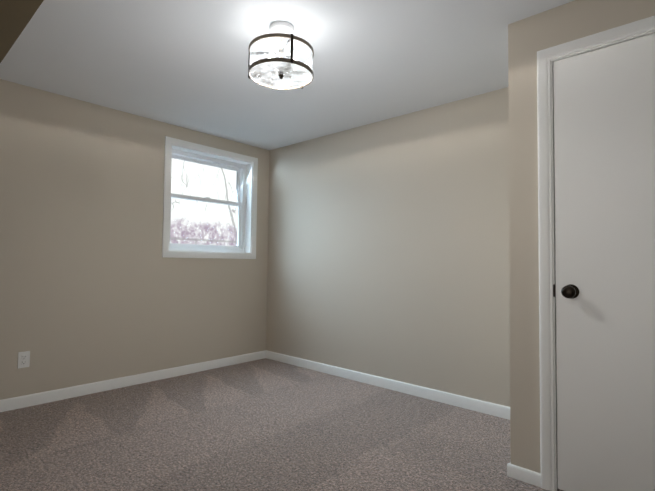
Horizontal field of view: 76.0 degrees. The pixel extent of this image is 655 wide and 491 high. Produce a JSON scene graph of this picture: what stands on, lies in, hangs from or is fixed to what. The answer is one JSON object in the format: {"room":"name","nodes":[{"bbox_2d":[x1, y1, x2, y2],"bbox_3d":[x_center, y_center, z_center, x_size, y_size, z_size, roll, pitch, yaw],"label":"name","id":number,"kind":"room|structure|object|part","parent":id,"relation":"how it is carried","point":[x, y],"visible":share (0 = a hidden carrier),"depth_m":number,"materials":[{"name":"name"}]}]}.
{"room":"empty bedroom","nodes":[
{"label":"empty bedroom","id":0,"kind":"room"},
{"bbox_2d":[0,79,269,399],"bbox_3d":[-2.318,-0.004,2.984,0.200,2.300,4.980,-1,-3,42],"label":"wall","id":1,"kind":"structure","parent":0,"point":[95,286],"depth_m":3.37,"materials":[{"name":"paint"}]},
{"bbox_2d":[18,351,29,368],"bbox_3d":[-2.159,0.812,2.982,0.008,0.114,0.070,-1,-3,42],"label":"electrical outlet plate","id":2,"kind":"object","parent":1,"relation":"attached to","point":[23,359],"visible":1,"depth_m":2.98,"materials":[{"name":"white plastic"}]},
{"bbox_2d":[0,350,265,411],"bbox_3d":[-2.253,1.101,2.867,0.013,0.082,4.700,-1,-3,42],"label":"baseboard","id":3,"kind":"structure","parent":1,"relation":"attached to","point":[13,403],"depth_m":3.44,"materials":[{"name":"paint"}]},
{"bbox_2d":[162,136,257,258],"bbox_3d":[-1.188,-0.419,4.215,0.201,1.095,1.043,-1,-3,42],"label":"window","id":4,"kind":"structure","parent":1,"relation":"in","point":[166,247],"depth_m":4.22,"materials":[{"name":"paint"}]},
{"bbox_3d":[-1.244,-0.653,4.278,0.004,0.357,0.777,-1,-3,42],"label":"sash glass","id":5,"kind":"part","parent":4,"relation":"part of","materials":[{"name":"clear glass"}]},
{"bbox_3d":[-1.225,-0.226,4.239,0.004,0.446,0.777,-1,-3,42],"label":"sash glass","id":6,"kind":"part","parent":4,"relation":"part of","materials":[{"name":"clear glass"}]},
{"bbox_3d":[-1.225,-0.226,4.239,0.028,0.506,0.837,-1,-3,42],"label":"window sash","id":7,"kind":"part","parent":4,"relation":"part of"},
{"bbox_3d":[-1.244,-0.653,4.278,0.028,0.417,0.837,-1,-3,42],"label":"window sash","id":8,"kind":"part","parent":4,"relation":"part of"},
{"bbox_3d":[-1.228,-0.418,4.251,0.092,0.961,0.909,-1,-3,42],"label":"frame","id":9,"kind":"part","parent":4,"relation":"part of","materials":[{"name":"white plastic"}]},
{"bbox_2d":[169,144,252,253],"bbox_3d":[-1.163,-0.419,4.192,0.109,0.985,0.933,-1,-3,42],"label":"liner","id":10,"kind":"object","parent":1,"relation":"attached to","point":[248,208],"visible":0.71,"depth_m":4.49,"materials":[{"name":"paint"}]},
{"bbox_2d":[0,358,562,490],"bbox_3d":[-0.543,1.149,1.306,5.040,0.100,4.980,-1,-3,42],"label":"floor","id":11,"kind":"structure","parent":0,"point":[265,424],"depth_m":2.48,"materials":[{"name":"carpet"}]},
{"bbox_2d":[0,0,574,149],"bbox_3d":[-0.515,-1.259,1.405,5.040,0.120,4.980,-1,-3,42],"label":"ceiling","id":12,"kind":"structure","parent":0,"point":[182,63],"depth_m":2.57,"materials":[{"name":"paint"}]},
{"bbox_2d":[0,0,43,62],"bbox_3d":[-1.371,-1.089,0.415,4.700,0.320,2.100,-1,-3,42],"label":"soffit beam","id":13,"kind":"structure","parent":12,"relation":"attached to","point":[16,16],"depth_m":1.62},
{"bbox_2d":[248,21,313,89],"bbox_3d":[-0.243,-1.022,2.231,0.345,0.279,0.350,-1,-3,42],"label":"ceiling light","id":14,"kind":"object","parent":12,"relation":"attached to","point":[271,71],"visible":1,"depth_m":2.19,"materials":[{"name":"white glass"}]},
{"label":"glass","id":15,"kind":"part","parent":14,"relation":"part of","materials":[{"name":"white glass"}]},
{"bbox_3d":[-0.245,-1.021,2.229,0.032,0.222,0.032,-1,-3,42],"label":"stem","id":16,"kind":"part","parent":14,"relation":"part of","materials":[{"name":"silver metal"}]},
{"bbox_2d":[266,87,509,406],"bbox_3d":[0.497,0.058,3.691,3.010,2.300,0.140,-1,-3,42],"label":"wall","id":17,"kind":"structure","parent":0,"point":[388,248],"depth_m":3.48,"materials":[{"name":"paint"}]},
{"bbox_2d":[266,350,509,419],"bbox_3d":[0.386,1.164,3.631,2.857,0.082,0.013,-1,-3,42],"label":"baseboard","id":18,"kind":"structure","parent":17,"relation":"attached to","point":[490,408],"depth_m":3.42,"materials":[{"name":"paint"}]},
{"bbox_2d":[507,463,540,486],"bbox_3d":[0.956,1.117,2.042,0.154,0.060,0.013,-1,-3,42],"label":"baseboard","id":19,"kind":"structure","parent":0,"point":[524,475],"depth_m":2.04,"materials":[{"name":"paint"}]},
{"bbox_2d":[537,0,654,50],"bbox_3d":[1.753,-0.018,1.477,1.830,2.300,0.140,-1,-3,42],"label":"wall","id":20,"kind":"structure","parent":0,"point":[569,22],"depth_m":1.95,"materials":[{"name":"paint"}]},
{"bbox_2d":[537,15,654,490],"bbox_3d":[1.413,0.088,1.769,0.928,2.105,0.157,-1,-3,42],"label":"door frame","id":21,"kind":"structure","parent":20,"relation":"attached to","point":[545,57],"depth_m":1.99,"materials":[{"name":"paint"}]},
{"bbox_2d":[553,33,654,490],"bbox_3d":[1.362,0.117,1.711,0.798,2.040,0.105,-1,-3,42],"label":"door","id":22,"kind":"structure","parent":20,"relation":"in","point":[604,151],"depth_m":1.85,"materials":[{"name":"paint"}]},
{"bbox_2d":[553,284,555,296],"bbox_3d":[1.087,0.215,1.999,0.011,0.058,0.034,-1,-3,42],"label":"latch plate","id":23,"kind":"object","parent":22,"relation":"attached to","point":[554,290],"depth_m":1.99,"materials":[{"name":"grey metal"}]},
{"bbox_3d":[1.105,0.212,1.916,0.066,0.066,0.070,-1,-3,42],"label":"knob","id":24,"kind":"part","parent":22,"relation":"part of","materials":[{"name":"black metal"}]},
{"label":"outside","id":25,"kind":"structure","parent":0,"visible":0},
{"bbox_2d":[170,158,237,245],"bbox_3d":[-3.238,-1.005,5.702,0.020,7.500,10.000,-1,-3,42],"label":"window glass","id":26,"kind":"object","parent":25,"point":[180,213],"depth_m":6.96,"materials":[{"name":"clear glass"}]}
]}

